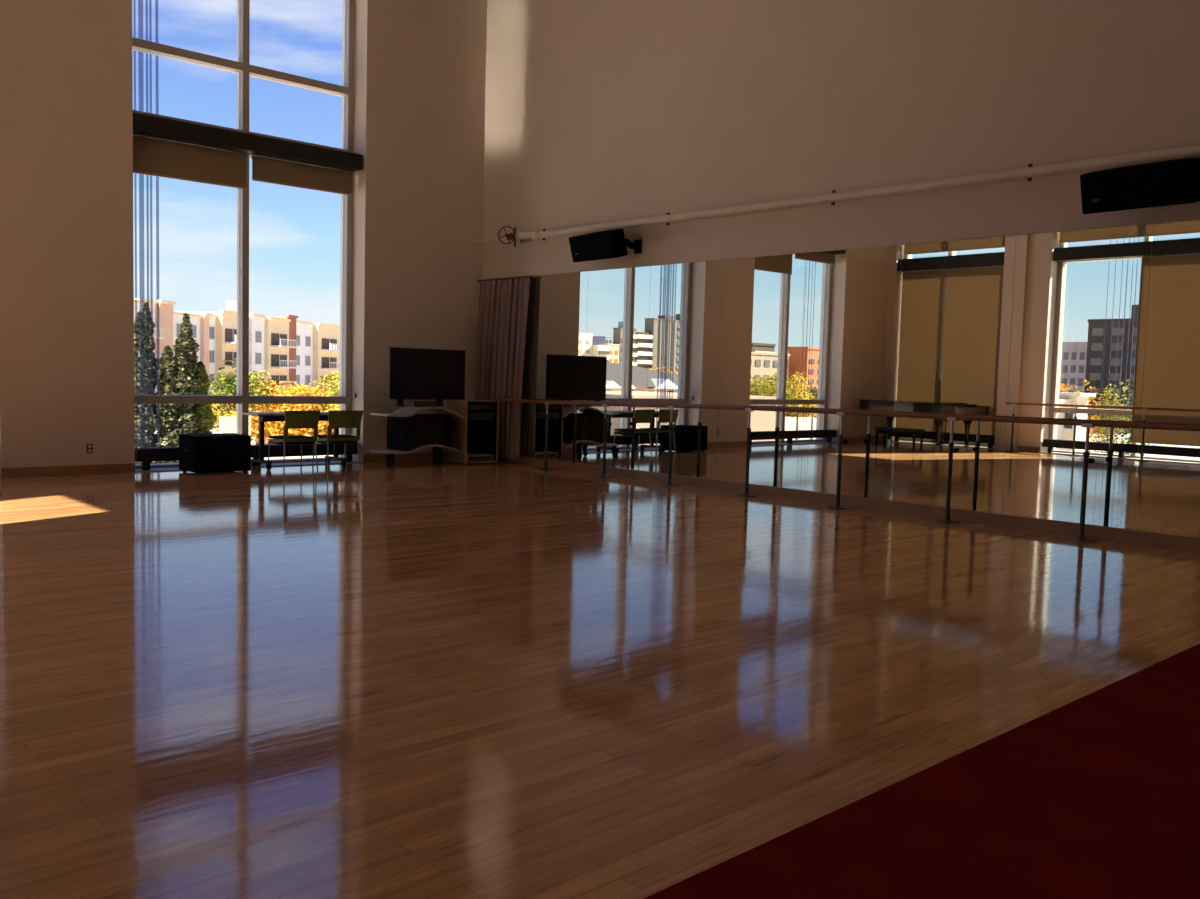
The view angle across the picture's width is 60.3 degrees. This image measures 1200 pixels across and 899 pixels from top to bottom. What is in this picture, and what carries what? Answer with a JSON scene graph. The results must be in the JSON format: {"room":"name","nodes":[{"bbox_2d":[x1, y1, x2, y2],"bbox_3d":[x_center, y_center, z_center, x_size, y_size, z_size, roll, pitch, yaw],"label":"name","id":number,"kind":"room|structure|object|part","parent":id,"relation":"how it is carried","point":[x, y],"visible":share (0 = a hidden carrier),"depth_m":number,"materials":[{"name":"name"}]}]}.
{"room":"exercise studio","nodes":[
{"label":"exercise studio","id":0,"kind":"room"},
{"bbox_2d":[0,0,486,476],"bbox_3d":[-6.421,-3.345,12.319,12.513,7.520,0.620,-2,6,-43],"label":"wall","id":1,"kind":"structure","parent":0,"point":[67,262],"depth_m":12.53,"materials":[{"name":"paint"}]},
{"bbox_2d":[87,444,92,453],"bbox_3d":[-6.154,-0.010,12.456,0.072,0.116,0.009,-2,6,-43],"label":"wall outlet","id":2,"kind":"object","parent":1,"relation":"attached to","point":[89,446],"visible":1,"depth_m":12.46,"materials":[{"name":"plastic"}]},
{"bbox_2d":[1,452,445,477],"bbox_3d":[-6.184,0.245,12.447,11.558,0.115,0.018,-2,6,-43],"label":"baseboard","id":3,"kind":"structure","parent":1,"relation":"attached to","point":[103,468],"depth_m":12.47,"materials":[{"name":"brown wood"}]},
{"bbox_2d":[132,0,362,471],"bbox_3d":[-4.704,-3.269,13.863,3.185,7.001,0.540,-2,6,-43],"label":"window","id":4,"kind":"structure","parent":1,"relation":"in","point":[242,67],"depth_m":14.09,"materials":[{"name":"metal"}]},
{"bbox_2d":[133,135,245,188],"bbox_3d":[-5.271,-3.691,13.302,1.455,0.470,0.064,-2,6,-43],"label":"roller shade","id":5,"kind":"object","parent":4,"relation":"attached to","point":[151,156],"visible":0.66,"depth_m":13.26,"materials":[{"name":"fabric"}]},
{"bbox_2d":[135,443,359,469],"bbox_3d":[-4.689,0.080,14.000,3.100,0.278,0.190,-2,6,-43],"label":"heater","id":6,"kind":"object","parent":4,"relation":"on","point":[144,455],"visible":0.46,"depth_m":14.08,"materials":[{"name":"black paint"}]},
{"bbox_2d":[137,443,323,448],"bbox_3d":[-4.694,-0.055,13.983,3.018,0.006,0.150,-2,6,-43],"label":"grille","id":7,"kind":"object","parent":6,"relation":"attached to","point":[318,445],"depth_m":14.17,"materials":[{"name":"black metal"}]},
{"bbox_3d":[-4.732,0.222,14.042,3.185,0.013,0.350,-2,6,-43],"label":"sill","id":8,"kind":"part","parent":4,"relation":"part of","materials":[{"name":"metal"}]},
{"bbox_2d":[251,155,351,195],"bbox_3d":[-4.126,-3.800,14.354,1.490,0.340,0.064,-2,6,-43],"label":"roller shade","id":9,"kind":"object","parent":4,"relation":"attached to","point":[264,169],"visible":1,"depth_m":14.30,"materials":[{"name":"fabric"}]},
{"bbox_2d":[133,112,362,171],"bbox_3d":[-4.636,-4.050,13.736,3.153,0.210,0.310,-2,6,-43],"label":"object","id":10,"kind":"structure","parent":1,"relation":"attached to","point":[143,125],"depth_m":13.52,"materials":[{"name":"black paint"}]},
{"bbox_2d":[476,276,531,459],"bbox_3d":[-1.514,-1.237,15.704,0.141,2.725,1.321,-2,6,-43],"label":"curtain","id":11,"kind":"object","parent":1,"relation":"hanging from","point":[503,302],"visible":0.83,"depth_m":15.63,"materials":[{"name":"grey fabric"}]},
{"bbox_2d":[0,459,1199,898],"bbox_3d":[-0.587,0.964,6.104,12.063,0.120,17.990,-2,6,-43],"label":"floor","id":12,"kind":"structure","parent":0,"point":[422,679],"depth_m":4.82,"materials":[{"name":"brown wood"}]},
{"bbox_2d":[178,433,251,474],"bbox_3d":[-4.894,0.050,13.130,0.728,0.475,0.550,-2,6,-43],"label":"storage box","id":13,"kind":"object","parent":12,"relation":"on","point":[210,452],"visible":1,"depth_m":12.92,"materials":[{"name":"black paint"}]},
{"bbox_3d":[-4.888,-0.178,13.114,0.720,0.018,0.550,-2,6,-43],"label":"lid","id":14,"kind":"part","parent":13,"relation":"part of","materials":[{"name":"black paint"}]},
{"bbox_2d":[268,410,320,472],"bbox_3d":[-4.018,-0.122,13.567,0.500,0.805,0.554,-2,6,-43],"label":"chair","id":15,"kind":"object","parent":12,"relation":"on","point":[297,419],"visible":1,"depth_m":13.40,"materials":[{"name":"green plastic"}]},
{"bbox_3d":[-4.068,0.095,13.299,0.018,0.407,0.063,0,4,-16],"label":"leg","id":16,"kind":"part","parent":15,"relation":"part of","materials":[{"name":"metal"}]},
{"bbox_3d":[-4.038,-0.206,13.283,0.061,0.190,0.025,-2,6,-43],"label":"post","id":17,"kind":"part","parent":15,"relation":"part of","materials":[{"name":"green plastic"}]},
{"bbox_3d":[-4.054,-0.117,13.607,0.470,0.083,0.440,-2,6,-43],"label":"seat","id":18,"kind":"part","parent":15,"relation":"part of","materials":[{"name":"green plastic"}]},
{"bbox_3d":[-4.060,-0.097,13.613,0.450,0.040,0.415,-2,6,-43],"label":"seat","id":19,"kind":"part","parent":15,"relation":"part of","materials":[{"name":"green plastic"}]},
{"bbox_3d":[-3.851,-0.388,13.376,0.500,0.239,0.085,-2,6,-43],"label":"backrest","id":20,"kind":"part","parent":15,"relation":"part of","materials":[{"name":"green plastic"}]},
{"bbox_3d":[-3.736,-0.218,13.561,0.061,0.190,0.025,-2,6,-43],"label":"post","id":21,"kind":"part","parent":15,"relation":"part of","materials":[{"name":"green plastic"}]},
{"bbox_3d":[-3.738,0.082,13.604,0.063,0.407,0.018,3,4,21],"label":"leg","id":22,"kind":"part","parent":15,"relation":"part of","materials":[{"name":"metal"}]},
{"bbox_2d":[242,412,346,469],"bbox_3d":[-4.097,-0.131,14.072,1.380,0.740,0.539,-2,6,-43],"label":"folding table","id":23,"kind":"object","parent":12,"relation":"on","point":[263,416],"visible":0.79,"depth_m":13.69,"materials":[{"name":"metal"}]},
{"bbox_3d":[-3.993,-0.421,13.948,1.200,0.077,0.040,-2,6,-43],"label":"rail","id":24,"kind":"part","parent":23,"relation":"part of","materials":[{"name":"metal"}]},
{"bbox_2d":[312,410,362,470],"bbox_3d":[-3.548,-0.139,13.974,0.500,0.805,0.554,-2,5,-39],"label":"chair","id":25,"kind":"object","parent":12,"relation":"on","point":[336,418],"visible":0.93,"depth_m":13.80,"materials":[{"name":"green plastic"}]},
{"bbox_3d":[-3.893,0.047,14.039,0.044,0.406,0.018,4,5,29],"label":"leg","id":26,"kind":"part","parent":25,"relation":"part of","materials":[{"name":"metal"}]},
{"bbox_3d":[-3.615,0.078,13.709,0.018,0.407,0.063,1,4,-13],"label":"leg","id":27,"kind":"part","parent":25,"relation":"part of","materials":[{"name":"metal"}]},
{"bbox_3d":[-3.585,-0.223,13.691,0.061,0.190,0.025,-2,5,-39],"label":"post","id":28,"kind":"part","parent":25,"relation":"part of","materials":[{"name":"green plastic"}]},
{"bbox_3d":[-3.587,-0.114,14.022,0.450,0.040,0.415,-2,5,-39],"label":"seat","id":29,"kind":"part","parent":25,"relation":"part of","materials":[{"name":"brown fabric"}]},
{"bbox_3d":[-3.582,-0.133,14.015,0.470,0.083,0.440,-2,5,-39],"label":"seat","id":30,"kind":"part","parent":25,"relation":"part of","materials":[{"name":"green plastic"}]},
{"bbox_3d":[-3.392,-0.404,13.773,0.500,0.239,0.085,-2,5,-39],"label":"backrest","id":31,"kind":"part","parent":25,"relation":"part of","materials":[{"name":"green plastic"}]},
{"bbox_3d":[-3.267,-0.233,13.951,0.061,0.190,0.025,-2,5,-39],"label":"post","id":32,"kind":"part","parent":25,"relation":"part of","materials":[{"name":"green plastic"}]},
{"bbox_3d":[-3.267,0.067,13.994,0.063,0.407,0.018,3,4,24],"label":"leg","id":33,"kind":"part","parent":25,"relation":"part of","materials":[{"name":"metal"}]},
{"bbox_2d":[370,405,464,467],"bbox_3d":[-2.612,-0.198,14.813,1.250,0.848,0.520,-2,6,-43],"label":"trolley","id":34,"kind":"object","parent":12,"relation":"on","point":[397,420],"visible":0.94,"depth_m":14.65,"materials":[{"name":"silver metal"}]},
{"bbox_3d":[-2.871,-0.243,14.569,0.024,0.493,0.480,-2,6,-43],"label":"panel","id":35,"kind":"part","parent":34,"relation":"part of","materials":[{"name":"black paint"}]},
{"bbox_2d":[370,445,463,453],"bbox_3d":[-2.617,-0.009,14.827,1.250,0.146,0.520,-2,6,-43],"label":"shelf","id":36,"kind":"object","parent":34,"relation":"attached to","point":[391,449],"depth_m":14.64,"materials":[{"name":"silver metal"}]},
{"bbox_2d":[370,405,464,418],"bbox_3d":[-2.603,-0.533,14.790,1.250,0.176,0.520,-2,6,-43],"label":"shelf","id":37,"kind":"object","parent":34,"relation":"attached to","point":[402,413],"depth_m":14.69,"materials":[{"name":"silver metal"}]},
{"bbox_2d":[412,401,436,406],"bbox_3d":[-2.505,-0.651,14.745,0.400,0.079,0.060,-2,6,-43],"label":"bar","id":38,"kind":"object","parent":34,"relation":"on","point":[414,403],"visible":1,"depth_m":14.71,"materials":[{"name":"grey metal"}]},
{"bbox_2d":[388,347,464,406],"bbox_3d":[-2.480,-1.030,14.835,1.270,0.825,0.130,-2,6,-43],"label":"television","id":39,"kind":"object","parent":34,"relation":"on","point":[438,375],"visible":0.96,"depth_m":14.78,"materials":[{"name":"black plastic"}]},
{"bbox_3d":[-2.313,-0.265,15.084,0.024,0.493,0.480,-2,6,-43],"label":"panel","id":40,"kind":"part","parent":34,"relation":"part of","materials":[{"name":"black paint"}]},
{"bbox_2d":[446,399,498,464],"bbox_3d":[-1.904,-0.268,15.408,0.580,0.945,0.500,-2,6,-43],"label":"rack","id":41,"kind":"object","parent":12,"relation":"on","point":[476,435],"visible":0.96,"depth_m":15.32,"materials":[{"name":"brown wood"}]},
{"bbox_3d":[-1.747,-0.495,15.228,0.430,0.096,0.007,-2,6,-43],"label":"panel","id":42,"kind":"part","parent":41,"relation":"part of","materials":[{"name":"grey metal"}]},
{"bbox_3d":[-1.763,0.126,15.273,0.430,0.051,0.007,-2,6,-43],"label":"panel","id":43,"kind":"part","parent":41,"relation":"part of","materials":[{"name":"grey metal"}]},
{"bbox_2d":[467,428,495,430],"bbox_3d":[-1.909,-0.302,15.412,0.528,0.012,0.456,-2,6,-43],"label":"shelf","id":44,"kind":"object","parent":41,"relation":"attached to","point":[468,429],"depth_m":15.42,"materials":[{"name":"black wood"}]},
{"bbox_3d":[-1.743,-0.624,15.219,0.430,0.066,0.007,-2,6,-43],"label":"panel","id":45,"kind":"part","parent":41,"relation":"part of","materials":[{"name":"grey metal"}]},
{"bbox_2d":[498,398,1199,541],"bbox_3d":[2.249,0.058,11.471,0.230,1.072,11.120,-2,6,-43],"label":"ballet barre","id":46,"kind":"object","parent":12,"relation":"on","point":[1086,424],"visible":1,"depth_m":10.89,"materials":[{"name":"brown wood"}]},
{"bbox_3d":[-0.776,0.266,14.755,0.230,0.029,0.230,-2,6,-43],"label":"plate","id":47,"kind":"part","parent":46,"relation":"part of","materials":[{"name":"grey metal"}]},
{"bbox_3d":[-0.766,-0.118,14.728,0.051,0.778,0.052,-2,6,-43],"label":"post","id":48,"kind":"part","parent":46,"relation":"part of","materials":[{"name":"grey metal"}]},
{"bbox_3d":[0.051,0.352,13.863,0.230,0.029,0.230,-2,6,-43],"label":"plate","id":49,"kind":"part","parent":46,"relation":"part of","materials":[{"name":"grey metal"}]},
{"bbox_3d":[0.061,-0.032,13.836,0.051,0.778,0.052,-2,6,-43],"label":"post","id":50,"kind":"part","parent":46,"relation":"part of","materials":[{"name":"grey metal"}]},
{"bbox_3d":[0.872,0.437,12.978,0.230,0.029,0.230,-2,6,-43],"label":"plate","id":51,"kind":"part","parent":46,"relation":"part of","materials":[{"name":"grey metal"}]},
{"bbox_3d":[0.882,0.052,12.951,0.051,0.778,0.052,-2,6,-43],"label":"post","id":52,"kind":"part","parent":46,"relation":"part of","materials":[{"name":"grey metal"}]},
{"bbox_3d":[1.713,0.524,12.071,0.230,0.029,0.230,-2,6,-43],"label":"plate","id":53,"kind":"part","parent":46,"relation":"part of","materials":[{"name":"grey metal"}]},
{"bbox_3d":[1.723,0.140,12.044,0.051,0.778,0.052,-2,6,-43],"label":"post","id":54,"kind":"part","parent":46,"relation":"part of","materials":[{"name":"grey metal"}]},
{"bbox_3d":[2.568,0.612,11.150,0.230,0.029,0.230,-2,6,-43],"label":"plate","id":55,"kind":"part","parent":46,"relation":"part of","materials":[{"name":"grey metal"}]},
{"bbox_3d":[2.578,0.228,11.122,0.051,0.778,0.052,-2,6,-43],"label":"post","id":56,"kind":"part","parent":46,"relation":"part of","materials":[{"name":"grey metal"}]},
{"bbox_3d":[2.262,-0.405,11.438,0.047,0.145,11.120,-2,6,-43],"label":"rail","id":57,"kind":"part","parent":46,"relation":"part of","materials":[{"name":"brown wood"}]},
{"bbox_3d":[3.436,0.702,10.213,0.230,0.029,0.230,-2,6,-43],"label":"plate","id":58,"kind":"part","parent":46,"relation":"part of","materials":[{"name":"grey metal"}]},
{"bbox_3d":[3.446,0.318,10.186,0.051,0.778,0.052,-2,6,-43],"label":"post","id":59,"kind":"part","parent":46,"relation":"part of","materials":[{"name":"grey metal"}]},
{"bbox_3d":[4.318,0.793,9.263,0.230,0.029,0.230,-2,6,-43],"label":"plate","id":60,"kind":"part","parent":46,"relation":"part of","materials":[{"name":"grey metal"}]},
{"bbox_3d":[4.328,0.409,9.235,0.051,0.778,0.052,-2,6,-43],"label":"post","id":61,"kind":"part","parent":46,"relation":"part of","materials":[{"name":"grey metal"}]},
{"bbox_3d":[4.385,0.101,9.236,0.063,0.052,0.052,-1,5,-36],"label":"knob","id":62,"kind":"part","parent":46,"relation":"part of","materials":[{"name":"black plastic"}]},
{"bbox_2d":[643,643,1199,898],"bbox_3d":[3.613,1.302,1.999,11.343,0.009,5.740,-2,6,-43],"label":"carpet","id":63,"kind":"object","parent":12,"relation":"on","point":[1096,795],"visible":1,"depth_m":3.16,"materials":[{"name":"carpet"}]},
{"bbox_2d":[482,0,1199,537],"bbox_3d":[4.210,-2.886,9.841,0.288,7.520,17.490,-2,6,-43],"label":"wall","id":64,"kind":"structure","parent":0,"point":[597,111],"depth_m":11.59,"materials":[{"name":"paint"}]},
{"bbox_2d":[520,276,532,456],"bbox_3d":[-1.447,-1.270,15.815,0.006,2.688,1.222,-2,6,-43],"label":"mirror panel","id":65,"kind":"object","parent":64,"relation":"attached to","point":[525,407],"visible":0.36,"depth_m":15.45,"materials":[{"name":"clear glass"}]},
{"bbox_2d":[529,271,587,463],"bbox_3d":[-0.616,-1.184,14.919,0.006,2.688,1.222,-2,6,-43],"label":"mirror panel","id":66,"kind":"object","parent":64,"relation":"attached to","point":[559,301],"visible":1,"depth_m":14.89,"materials":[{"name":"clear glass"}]},
{"bbox_2d":[569,228,641,261],"bbox_3d":[0.075,-2.703,13.683,0.587,0.412,0.988,-2,6,-43],"label":"wall speaker","id":67,"kind":"object","parent":64,"relation":"attached to","point":[608,244],"visible":1,"depth_m":13.45,"materials":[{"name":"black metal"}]},
{"bbox_2d":[569,233,614,260],"bbox_3d":[-0.112,-2.652,13.561,0.092,0.295,0.874,-2,5,-39],"label":"grille","id":68,"kind":"object","parent":67,"relation":"attached to","point":[594,246],"depth_m":13.53,"materials":[{"name":"black metal"}]},
{"bbox_2d":[583,266,650,470],"bbox_3d":[0.215,-1.098,14.023,0.006,2.688,1.222,-2,6,-43],"label":"mirror panel","id":69,"kind":"object","parent":64,"relation":"attached to","point":[618,300],"visible":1,"depth_m":13.99,"materials":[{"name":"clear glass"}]},
{"bbox_2d":[645,260,722,478],"bbox_3d":[1.046,-1.012,13.127,0.006,2.688,1.222,-2,6,-43],"label":"mirror panel","id":70,"kind":"object","parent":64,"relation":"attached to","point":[685,314],"visible":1,"depth_m":13.09,"materials":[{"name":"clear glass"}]},
{"bbox_2d":[715,253,805,488],"bbox_3d":[1.877,-0.926,12.231,0.006,2.688,1.222,-2,6,-43],"label":"mirror panel","id":71,"kind":"object","parent":64,"relation":"attached to","point":[762,299],"visible":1,"depth_m":12.19,"materials":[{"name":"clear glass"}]},
{"bbox_2d":[473,145,1199,246],"bbox_3d":[3.808,-2.616,9.700,0.330,0.290,17.189,-2,6,-43],"label":"pipe","id":72,"kind":"object","parent":64,"relation":"attached to","point":[1030,172],"visible":1,"depth_m":10.69,"materials":[{"name":"white metal"}]},
{"bbox_2d":[481,218,1199,279],"bbox_3d":[2.317,-2.233,11.689,0.024,0.015,12.309,-2,6,-43],"label":"trim","id":73,"kind":"structure","parent":64,"relation":"attached to","point":[1191,219],"depth_m":10.79,"materials":[{"name":"paint"}]},
{"bbox_2d":[498,456,1199,550],"bbox_3d":[3.926,0.688,10.057,0.042,0.108,17.289,-2,6,-43],"label":"baseboard","id":74,"kind":"structure","parent":64,"relation":"attached to","point":[1118,534],"depth_m":10.82,"materials":[{"name":"brown wood"}]},
{"bbox_2d":[796,245,901,500],"bbox_3d":[2.708,-0.840,11.335,0.006,2.688,1.222,-2,6,-43],"label":"mirror panel","id":75,"kind":"object","parent":64,"relation":"attached to","point":[852,296],"visible":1,"depth_m":11.30,"materials":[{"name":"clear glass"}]},
{"bbox_2d":[890,235,1015,513],"bbox_3d":[3.539,-0.754,10.439,0.006,2.688,1.222,-2,6,-43],"label":"mirror panel","id":76,"kind":"object","parent":64,"relation":"attached to","point":[956,297],"visible":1,"depth_m":10.40,"materials":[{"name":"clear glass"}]},
{"bbox_2d":[1001,224,1152,529],"bbox_3d":[4.370,-0.668,9.543,0.006,2.688,1.222,-2,6,-43],"label":"mirror panel","id":77,"kind":"object","parent":64,"relation":"attached to","point":[1080,306],"visible":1,"depth_m":9.51,"materials":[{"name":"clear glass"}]},
{"bbox_2d":[1080,157,1199,213],"bbox_3d":[4.653,-2.229,8.746,0.587,0.412,0.987,-2,6,-43],"label":"wall speaker","id":78,"kind":"object","parent":64,"relation":"attached to","point":[1170,182],"visible":1,"depth_m":8.58,"materials":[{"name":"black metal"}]},
{"bbox_2d":[1134,220,1199,537],"bbox_3d":[5.200,-0.582,8.647,0.006,2.688,1.222,-2,6,-43],"label":"mirror panel","id":79,"kind":"object","parent":64,"relation":"attached to","point":[1168,473],"visible":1,"depth_m":8.92,"materials":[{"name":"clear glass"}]},
{"label":"outside","id":80,"kind":"structure","parent":0,"visible":0},
{"bbox_2d":[154,423,332,459],"bbox_3d":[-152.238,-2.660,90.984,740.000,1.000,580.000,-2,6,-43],"label":"ground","id":81,"kind":"structure","parent":80,"point":[156,429],"depth_m":94.91,"materials":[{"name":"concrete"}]},
{"bbox_2d":[134,311,159,463],"bbox_3d":[-21.316,-1.512,47.902,1.578,9.779,1.610,-2,6,-43],"label":"poplar tree","id":82,"kind":"object","parent":81,"relation":"on","point":[143,365],"visible":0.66,"depth_m":47.57,"materials":[{"name":"green plant"}]},
{"bbox_2d":[137,302,158,463],"bbox_3d":[-21.530,-1.850,49.038,1.472,10.280,1.433,-2,6,-43],"label":"poplar tree","id":83,"kind":"object","parent":81,"relation":"on","point":[147,314],"visible":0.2,"depth_m":48.75,"materials":[{"name":"green plant"}]},
{"bbox_2d":[151,345,182,463],"bbox_3d":[-20.439,-0.797,48.794,1.576,8.273,1.607,0,4,-18],"label":"poplar tree","id":84,"kind":"object","parent":81,"relation":"on","point":[167,364],"visible":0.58,"depth_m":48.41,"materials":[{"name":"green plant"}]},
{"bbox_2d":[166,332,198,462],"bbox_3d":[-19.945,-1.139,49.201,1.694,8.924,1.678,2,4,11],"label":"poplar tree","id":85,"kind":"object","parent":81,"relation":"on","point":[183,366],"visible":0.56,"depth_m":48.82,"materials":[{"name":"green plant"}]},
{"bbox_2d":[173,313,201,433],"bbox_3d":[-20.159,-1.706,50.346,1.757,9.879,1.667,1,4,-7],"label":"poplar tree","id":86,"kind":"object","parent":81,"relation":"on","point":[186,326],"visible":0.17,"depth_m":50.03,"materials":[{"name":"green plant"}]},
{"bbox_2d":[192,361,217,433],"bbox_3d":[-19.675,-0.579,50.917,1.712,7.576,1.784,-2,6,-43],"label":"poplar tree","id":87,"kind":"object","parent":81,"relation":"on","point":[204,412],"visible":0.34,"depth_m":50.52,"materials":[{"name":"green plant"}]},
{"bbox_2d":[208,404,252,430],"bbox_3d":[-40.556,-3.759,112.070,6.191,4.121,6.823,-2,6,-43],"label":"autumn tree","id":88,"kind":"object","parent":81,"relation":"on","point":[218,411],"visible":0.13,"depth_m":110.72,"materials":[{"name":"yellow plant"}]},
{"bbox_2d":[208,360,260,427],"bbox_3d":[-38.435,-5.351,107.652,5.801,8.037,5.709,-2,6,-43],"label":"autumn tree","id":89,"kind":"object","parent":81,"relation":"on","point":[230,386],"visible":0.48,"depth_m":107.08,"materials":[{"name":"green plant"}]},
{"bbox_2d":[219,417,250,434],"bbox_3d":[-32.269,-1.449,91.344,2.600,2.900,0.600,-2,6,-43],"label":"wall","id":90,"kind":"structure","parent":81,"relation":"on","point":[226,424],"depth_m":90.63,"materials":[{"name":"white paint"}]},
{"bbox_2d":[134,298,339,426],"bbox_3d":[-51.522,-13.005,151.338,13.500,16.400,96.100,2,4,7],"label":"apartment block","id":91,"kind":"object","parent":81,"relation":"on","point":[287,348],"visible":0.32,"depth_m":144.35,"materials":[{"name":"white paint"}]},
{"bbox_3d":[-50.553,-14.366,124.338,0.040,1.500,1.500,2,4,7],"label":"pane","id":92,"kind":"part","parent":91,"relation":"part of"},
{"bbox_3d":[-50.168,-14.567,127.306,0.040,1.500,1.500,2,4,7],"label":"pane","id":93,"kind":"part","parent":91,"relation":"part of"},
{"bbox_3d":[-49.663,-8.876,132.074,0.040,1.500,1.300,2,4,7],"label":"pane","id":94,"kind":"part","parent":91,"relation":"part of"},
{"bbox_3d":[-49.584,-11.867,131.861,0.040,1.500,1.300,2,4,7],"label":"pane","id":95,"kind":"part","parent":91,"relation":"part of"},
{"bbox_3d":[-49.504,-14.858,131.647,0.040,1.500,1.300,2,4,7],"label":"pane","id":96,"kind":"part","parent":91,"relation":"part of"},
{"bbox_3d":[-48.240,-11.949,135.622,0.050,1.700,4.000,2,4,7],"label":"balcony door","id":97,"kind":"part","parent":91,"relation":"part of","materials":[{"name":"glass"}]},
{"bbox_3d":[-48.160,-14.940,135.409,0.050,1.700,4.000,2,4,7],"label":"balcony door","id":98,"kind":"part","parent":91,"relation":"part of","materials":[{"name":"glass"}]},
{"bbox_3d":[-47.608,-12.678,143.980,0.040,1.500,1.700,2,4,7],"label":"pane","id":99,"kind":"part","parent":91,"relation":"part of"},
{"bbox_3d":[-47.529,-15.669,143.767,0.040,1.500,1.700,2,4,7],"label":"pane","id":100,"kind":"part","parent":91,"relation":"part of","materials":[{"name":"glass"}]},
{"bbox_3d":[-46.522,-9.897,149.688,0.050,1.700,5.200,2,4,7],"label":"balcony door","id":101,"kind":"part","parent":91,"relation":"part of","materials":[{"name":"glass"}]},
{"bbox_3d":[-46.442,-12.888,149.474,0.050,1.700,5.200,2,4,7],"label":"balcony door","id":102,"kind":"part","parent":91,"relation":"part of","materials":[{"name":"glass"}]},
{"bbox_3d":[-46.363,-15.879,149.261,0.050,1.700,5.200,2,4,7],"label":"balcony door","id":103,"kind":"part","parent":91,"relation":"part of","materials":[{"name":"glass"}]},
{"bbox_3d":[-46.287,-10.640,158.096,0.040,1.500,1.500,2,4,7],"label":"pane","id":104,"kind":"part","parent":91,"relation":"part of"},
{"bbox_3d":[-46.208,-13.631,157.883,0.040,1.500,1.500,2,4,7],"label":"pane","id":105,"kind":"part","parent":91,"relation":"part of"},
{"bbox_3d":[-46.128,-16.623,157.670,0.040,1.500,1.500,2,4,7],"label":"pane","id":106,"kind":"part","parent":91,"relation":"part of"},
{"bbox_3d":[-45.799,-10.895,161.856,0.040,1.500,1.800,2,4,7],"label":"pane","id":107,"kind":"part","parent":91,"relation":"part of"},
{"bbox_3d":[-45.720,-13.886,161.643,0.040,1.500,1.800,2,4,7],"label":"pane","id":108,"kind":"part","parent":91,"relation":"part of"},
{"bbox_3d":[-45.640,-16.878,161.430,0.040,1.500,1.800,2,4,7],"label":"pane","id":109,"kind":"part","parent":91,"relation":"part of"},
{"bbox_3d":[-44.121,-11.151,168.190,0.050,1.700,6.200,2,4,7],"label":"balcony door","id":110,"kind":"part","parent":91,"relation":"part of","materials":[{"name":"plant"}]},
{"bbox_3d":[-44.041,-14.142,167.977,0.050,1.700,6.200,2,4,7],"label":"balcony door","id":111,"kind":"part","parent":91,"relation":"part of","materials":[{"name":"glass"}]},
{"bbox_3d":[-43.962,-17.134,167.764,0.050,1.700,6.200,2,4,7],"label":"balcony door","id":112,"kind":"part","parent":91,"relation":"part of","materials":[{"name":"glass"}]},
{"bbox_2d":[223,407,292,444],"bbox_3d":[-31.602,-2.111,96.185,5.766,3.567,7.066,-2,6,-43],"label":"autumn tree","id":113,"kind":"object","parent":81,"relation":"on","point":[270,426],"visible":0.46,"depth_m":94.93,"materials":[{"name":"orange plant"}]},
{"bbox_2d":[249,370,275,411],"bbox_3d":[-38.086,-5.342,114.620,4.655,7.046,4.382,-2,6,-43],"label":"autumn tree","id":114,"kind":"object","parent":81,"relation":"on","point":[261,392],"visible":0.3,"depth_m":114.48,"materials":[{"name":"yellow plant"}]},
{"bbox_2d":[256,380,296,411],"bbox_3d":[-38.025,-5.184,120.728,6.596,5.866,5.973,-2,6,-43],"label":"autumn tree","id":115,"kind":"object","parent":81,"relation":"on","point":[273,382],"visible":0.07,"depth_m":120.10,"materials":[{"name":"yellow plant"}]},
{"bbox_2d":[254,385,320,411],"bbox_3d":[-33.510,-4.290,112.040,7.619,5.559,8.295,-2,6,-43],"label":"autumn tree","id":116,"kind":"object","parent":81,"relation":"on","point":[301,390],"visible":0.5,"depth_m":110.99,"materials":[{"name":"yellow plant"}]},
{"bbox_2d":[264,410,326,438],"bbox_3d":[-29.619,-2.120,98.257,6.731,3.395,6.937,-2,6,-43],"label":"autumn tree","id":117,"kind":"object","parent":81,"relation":"on","point":[294,431],"visible":0.16,"depth_m":96.97,"materials":[{"name":"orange plant"}]},
{"bbox_3d":[-29.618,-2.154,98.255,6.731,2.852,6.937,-2,6,-43],"label":"crown","id":118,"kind":"part","parent":117,"relation":"part of","materials":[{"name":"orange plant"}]},
{"bbox_2d":[285,382,328,411],"bbox_3d":[-33.238,-4.888,118.958,6.228,5.782,6.489,-2,6,-43],"label":"autumn tree","id":119,"kind":"object","parent":81,"relation":"on","point":[318,386],"visible":0.2,"depth_m":118.15,"materials":[{"name":"yellow plant"}]},
{"bbox_2d":[290,409,332,436],"bbox_3d":[-27.711,-2.250,100.111,6.342,3.494,7.257,-2,6,-43],"label":"autumn tree","id":120,"kind":"object","parent":81,"relation":"on","point":[321,424],"visible":0.11,"depth_m":98.04,"materials":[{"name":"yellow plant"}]},
{"bbox_2d":[312,371,339,409],"bbox_3d":[-33.248,-6.092,126.104,4.159,7.168,4.965,-2,6,-43],"label":"autumn tree","id":121,"kind":"object","parent":81,"relation":"on","point":[332,372],"visible":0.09,"depth_m":125.22,"materials":[{"name":"yellow plant"}]},
{"bbox_2d":[319,408,338,434],"bbox_3d":[-25.298,-2.358,102.007,6.041,3.566,6.539,-2,6,-43],"label":"autumn tree","id":122,"kind":"object","parent":81,"relation":"on","point":[330,409],"visible":0.02,"depth_m":100.22,"materials":[{"name":"yellow plant"}]},
{"bbox_2d":[319,376,339,410],"bbox_3d":[-28.785,-4.978,116.403,6.332,6.561,6.094,-2,6,-43],"label":"autumn tree","id":123,"kind":"object","parent":81,"relation":"on","point":[335,388],"visible":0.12,"depth_m":115.10,"materials":[{"name":"yellow plant"}]}
]}

